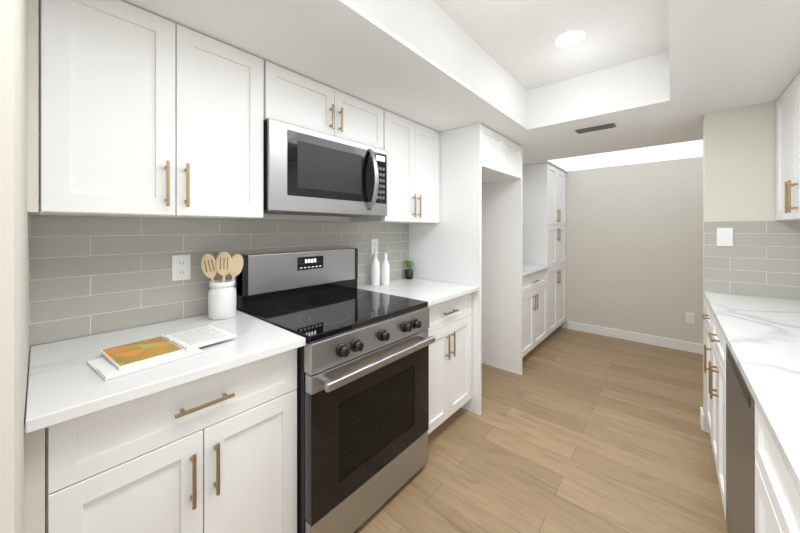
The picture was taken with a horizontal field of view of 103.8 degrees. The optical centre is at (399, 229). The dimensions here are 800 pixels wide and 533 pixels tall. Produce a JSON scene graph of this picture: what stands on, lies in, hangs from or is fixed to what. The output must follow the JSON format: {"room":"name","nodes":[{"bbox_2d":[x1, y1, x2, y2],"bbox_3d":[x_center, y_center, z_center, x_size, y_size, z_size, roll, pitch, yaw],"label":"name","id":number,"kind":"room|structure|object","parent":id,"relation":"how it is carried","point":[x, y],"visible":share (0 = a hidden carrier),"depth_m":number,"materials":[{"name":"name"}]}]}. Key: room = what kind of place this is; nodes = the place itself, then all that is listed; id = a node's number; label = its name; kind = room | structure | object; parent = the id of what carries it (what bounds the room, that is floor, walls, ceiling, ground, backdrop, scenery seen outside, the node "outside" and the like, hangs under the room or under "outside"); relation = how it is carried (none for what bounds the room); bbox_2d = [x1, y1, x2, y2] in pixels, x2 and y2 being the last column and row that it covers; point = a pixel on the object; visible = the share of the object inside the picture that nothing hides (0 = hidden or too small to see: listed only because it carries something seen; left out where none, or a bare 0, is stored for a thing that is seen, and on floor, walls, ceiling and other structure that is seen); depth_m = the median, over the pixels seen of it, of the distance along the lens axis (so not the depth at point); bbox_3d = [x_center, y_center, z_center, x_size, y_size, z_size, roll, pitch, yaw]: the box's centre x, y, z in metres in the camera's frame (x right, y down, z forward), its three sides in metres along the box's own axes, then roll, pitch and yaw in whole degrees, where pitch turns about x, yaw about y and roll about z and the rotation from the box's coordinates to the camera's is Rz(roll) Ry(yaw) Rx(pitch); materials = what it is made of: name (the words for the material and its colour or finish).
{"room":"kitchen","nodes":[
{"label":"kitchen","id":0,"kind":"room"},
{"bbox_2d":[0,0,44,532],"bbox_3d":[-0.926,0.021,0.710,1.050,2.600,0.160,0,0,41],"label":"wall","id":1,"kind":"structure","parent":0,"point":[14,288],"depth_m":0.49,"materials":[{"name":"grey paint"}]},
{"bbox_2d":[30,214,402,346],"bbox_3d":[-0.502,0.021,2.091,0.120,2.600,6.941,0,0,41],"label":"wall","id":2,"kind":"structure","parent":0,"point":[275,217],"depth_m":1.84,"materials":[{"name":"white paint"}]},
{"bbox_2d":[39,0,262,219],"bbox_3d":[-0.926,-0.402,1.239,0.353,0.705,0.654,0,0,41],"label":"upper cabinet","id":3,"kind":"object","parent":2,"relation":"attached to","point":[144,113],"visible":1,"depth_m":1.08,"materials":[{"name":"white paint"}]},
{"bbox_2d":[30,215,408,345],"bbox_3d":[-0.609,0.178,1.871,0.008,0.453,2.069,0,0,41],"label":"backsplash","id":4,"kind":"structure","parent":2,"relation":"attached to","point":[92,275],"depth_m":1.32,"materials":[{"name":"tile"}]},
{"bbox_2d":[172,254,190,280],"bbox_3d":[-0.990,0.174,1.419,0.007,0.116,0.072,0,0,41],"label":"outlet","id":5,"kind":"object","parent":4,"relation":"attached to","point":[181,267],"visible":1,"depth_m":1.42,"materials":[{"name":"white plastic"}]},
{"bbox_2d":[371,239,377,254],"bbox_3d":[-0.189,0.131,2.341,0.007,0.116,0.072,0,0,41],"label":"outlet","id":6,"kind":"object","parent":4,"relation":"attached to","point":[374,244],"visible":0.88,"depth_m":2.33,"materials":[{"name":"white plastic"}]},
{"bbox_2d":[263,61,383,148],"bbox_3d":[-0.460,-0.623,1.776,0.353,0.263,0.760,0,0,41],"label":"upper cabinet","id":7,"kind":"object","parent":2,"relation":"attached to","point":[293,98],"visible":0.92,"depth_m":1.61,"materials":[{"name":"white paint"}]},
{"bbox_2d":[263,118,386,216],"bbox_3d":[-0.434,-0.284,1.753,0.419,0.406,0.754,0,0,41],"label":"microwave","id":8,"kind":"object","parent":7,"relation":"attached to","point":[306,171],"visible":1,"depth_m":1.57,"materials":[{"name":"silver metal"}]},
{"bbox_2d":[351,110,439,222],"bbox_3d":[-0.004,-0.402,2.301,0.353,0.705,0.623,0,0,41],"label":"upper cabinet","id":9,"kind":"object","parent":2,"relation":"attached to","point":[412,148],"visible":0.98,"depth_m":2.17,"materials":[{"name":"white paint"}]},
{"bbox_2d":[121,0,799,171],"bbox_3d":[0.448,-0.806,1.187,2.500,0.100,6.821,0,0,41],"label":"ceiling","id":10,"kind":"structure","parent":0,"point":[726,54],"depth_m":1.46,"materials":[{"name":"white paint"}]},
{"bbox_2d":[379,0,669,115],"bbox_3d":[0.177,-1.002,0.845,1.020,0.293,3.550,0,0,41],"label":"ceiling tray","id":11,"kind":"object","parent":10,"relation":"attached to","point":[506,50],"visible":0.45,"depth_m":1.74,"materials":[{"name":"white paint"}]},
{"bbox_2d":[551,28,589,48],"bbox_3d":[0.935,-1.047,1.723,0.190,0.004,0.190,0,0,41],"label":"recessed light","id":12,"kind":"object","parent":11,"relation":"attached to","point":[570,38],"visible":1,"depth_m":1.72,"materials":[{"name":"white"}]},
{"bbox_2d":[575,123,615,133],"bbox_3d":[1.460,-0.751,2.346,0.250,0.010,0.100,0,0,41],"label":"ceiling vent","id":13,"kind":"object","parent":10,"relation":"in","point":[597,128],"visible":0.94,"depth_m":2.33,"materials":[{"name":"grey metal"}]},
{"bbox_2d":[549,140,702,170],"bbox_3d":[2.622,-0.812,3.199,1.855,0.088,0.931,0,0,41],"label":"ceiling","id":14,"kind":"structure","parent":10,"relation":"attached to","point":[684,150],"depth_m":3.31,"materials":[{"name":"white paint"}]},
{"bbox_2d":[353,327,727,532],"bbox_3d":[0.497,1.361,1.243,2.800,0.080,6.971,0,0,41],"label":"floor","id":15,"kind":"structure","parent":0,"point":[570,431],"depth_m":1.85,"materials":[{"name":"brown wood"}]},
{"bbox_2d":[25,310,305,532],"bbox_3d":[-0.817,0.864,1.130,0.645,0.915,0.674,0,0,41],"label":"base cabinet","id":16,"kind":"object","parent":15,"relation":"on","point":[205,441],"visible":0.94,"depth_m":0.93,"materials":[{"name":"white paint"}]},
{"bbox_2d":[87,348,202,380],"bbox_3d":[-0.799,0.401,0.991,0.200,0.009,0.240,0,0,35],"label":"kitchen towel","id":17,"kind":"object","parent":16,"relation":"on","point":[105,368],"visible":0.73,"depth_m":0.92,"materials":[{"name":"white fabric"}]},
{"bbox_2d":[100,325,236,368],"bbox_3d":[-0.779,0.388,1.077,0.210,0.016,0.330,0,0,36],"label":"cookbook","id":18,"kind":"object","parent":17,"relation":"on","point":[130,354],"visible":1,"depth_m":1.04,"materials":[{"name":"white paper"}]},
{"bbox_2d":[201,251,243,319],"bbox_3d":[-0.818,0.254,1.450,0.115,0.302,0.161,0,0,41],"label":"utensil crock","id":19,"kind":"object","parent":16,"relation":"on","point":[222,300],"visible":1,"depth_m":1.43,"materials":[{"name":"white ceramic"}]},
{"bbox_2d":[236,248,434,532],"bbox_3d":[-0.315,0.725,1.650,0.735,1.192,0.754,0,0,41],"label":"range","id":20,"kind":"object","parent":15,"relation":"on","point":[362,400],"visible":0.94,"depth_m":1.43,"materials":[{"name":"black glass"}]},
{"bbox_2d":[357,278,478,433],"bbox_3d":[0.112,0.864,2.200,0.645,0.915,0.623,0,0,41],"label":"base cabinet","id":21,"kind":"object","parent":15,"relation":"on","point":[450,349],"visible":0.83,"depth_m":2.04,"materials":[{"name":"white paint"}]},
{"bbox_2d":[371,250,379,285],"bbox_3d":[-0.176,0.278,2.260,0.062,0.255,0.062,0,0,41],"label":"bottle","id":22,"kind":"object","parent":21,"relation":"on","point":[375,272],"visible":1,"depth_m":2.24,"materials":[{"name":"white ceramic"}]},
{"bbox_2d":[382,253,389,285],"bbox_3d":[-0.104,0.287,2.277,0.058,0.235,0.058,0,0,41],"label":"bottle","id":23,"kind":"object","parent":21,"relation":"on","point":[385,273],"visible":1,"depth_m":2.25,"materials":[{"name":"white ceramic"}]},
{"bbox_2d":[404,260,414,278],"bbox_3d":[0.071,0.332,2.567,0.105,0.146,0.093,0,0,41],"label":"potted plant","id":24,"kind":"object","parent":21,"relation":"on","point":[408,273],"visible":1,"depth_m":2.55,"materials":[{"name":"black"}]},
{"bbox_2d":[409,123,521,414],"bbox_3d":[0.592,0.283,2.755,0.658,2.075,0.837,0,0,41],"label":"enclosure","id":25,"kind":"object","parent":15,"relation":"on","point":[473,237],"visible":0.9,"depth_m":2.52,"materials":[{"name":"white paint"}]},
{"bbox_2d":[522,263,549,357],"bbox_3d":[1.156,0.864,3.410,0.646,0.915,0.886,0,0,41],"label":"base cabinet","id":26,"kind":"object","parent":15,"relation":"on","point":[534,305],"visible":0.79,"depth_m":3.22,"materials":[{"name":"white paint"}]},
{"bbox_2d":[522,163,565,335],"bbox_3d":[1.716,0.283,4.056,0.645,2.075,0.817,0,0,41],"label":"pantry","id":27,"kind":"object","parent":15,"relation":"on","point":[543,213],"visible":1,"depth_m":3.71,"materials":[{"name":"white paint"}]},
{"bbox_2d":[705,304,708,426],"bbox_3d":[2.112,0.879,1.690,0.638,0.886,0.368,0,0,41],"label":"base cabinet","id":28,"kind":"object","parent":15,"relation":"on","point":[707,315],"depth_m":1.99,"materials":[{"name":"white paint"}]},
{"bbox_2d":[709,312,725,519],"bbox_3d":[1.796,0.879,1.325,0.638,0.886,0.598,0,0,41],"label":"base cabinet","id":29,"kind":"object","parent":15,"relation":"on","point":[717,350],"depth_m":1.51,"materials":[{"name":"white paint"}]},
{"bbox_2d":[726,343,754,532],"bbox_3d":[1.394,0.886,0.876,0.624,0.870,0.600,0,0,41],"label":"dishwasher","id":30,"kind":"object","parent":15,"relation":"on","point":[740,459],"visible":0.42,"depth_m":1.04,"materials":[{"name":"silver metal"}]},
{"bbox_2d":[755,408,799,532],"bbox_3d":[0.905,0.879,0.299,0.638,0.886,0.904,0,0,41],"label":"base cabinet","id":31,"kind":"object","parent":15,"relation":"on","point":[777,510],"depth_m":0.72,"materials":[{"name":"white paint"}]},
{"bbox_2d":[705,292,799,503],"bbox_3d":[0.827,0.421,0.218,0.650,0.030,4.276,0,0,41],"label":"countertop","id":32,"kind":"structure","parent":31,"relation":"on","point":[762,334],"depth_m":1.00,"materials":[{"name":"white stone"}]},
{"bbox_2d":[559,157,702,343],"bbox_3d":[2.723,0.021,3.807,2.500,2.600,0.120,0,0,41],"label":"wall","id":33,"kind":"structure","parent":0,"point":[634,248],"depth_m":3.67,"materials":[{"name":"white paint"}]},
{"bbox_2d":[567,321,702,353],"bbox_3d":[2.921,1.268,3.547,1.860,0.105,0.014,0,0,41],"label":"baseboard","id":34,"kind":"structure","parent":33,"relation":"attached to","point":[654,340],"depth_m":3.66,"materials":[{"name":"white wood"}]},
{"bbox_2d":[686,312,694,323],"bbox_3d":[3.123,0.957,3.375,0.072,0.116,0.007,0,0,41],"label":"electrical outlet","id":35,"kind":"object","parent":33,"relation":"attached to","point":[690,318],"visible":1,"depth_m":3.37,"materials":[{"name":"white plastic"}]},
{"bbox_2d":[703,101,790,432],"bbox_3d":[2.271,0.021,1.877,0.652,2.600,0.115,0,0,41],"label":"wall","id":36,"kind":"structure","parent":0,"point":[739,163],"depth_m":1.95,"materials":[{"name":"white paint"}]},
{"bbox_2d":[700,407,703,430],"bbox_3d":[2.270,1.268,1.887,0.666,0.105,0.129,0,0,41],"label":"baseboard","id":37,"kind":"structure","parent":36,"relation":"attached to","point":[702,418],"depth_m":2.06,"materials":[{"name":"white wood"}]},
{"bbox_2d":[704,221,799,299],"bbox_3d":[2.231,0.178,1.831,0.652,0.453,0.008,0,0,41],"label":"backsplash","id":38,"kind":"structure","parent":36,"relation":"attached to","point":[760,258],"depth_m":1.90,"materials":[{"name":"tile"}]},
{"bbox_2d":[717,228,732,245],"bbox_3d":[2.049,0.049,1.978,0.072,0.116,0.008,0,0,41],"label":"light switch","id":39,"kind":"object","parent":38,"relation":"attached to","point":[724,236],"visible":1,"depth_m":1.98,"materials":[{"name":"white plastic"}]},
{"bbox_3d":[1.476,0.021,0.373,0.120,2.600,6.941,0,0,41],"label":"wall","id":40,"kind":"structure","parent":0,"visible":0},
{"bbox_2d":[776,73,799,220],"bbox_3d":[1.803,-0.402,1.132,0.378,0.705,1.616,0,0,41],"label":"upper cabinet","id":41,"kind":"object","parent":40,"relation":"attached to","point":[788,155],"visible":1,"depth_m":1.65,"materials":[{"name":"white paint"}]}
]}

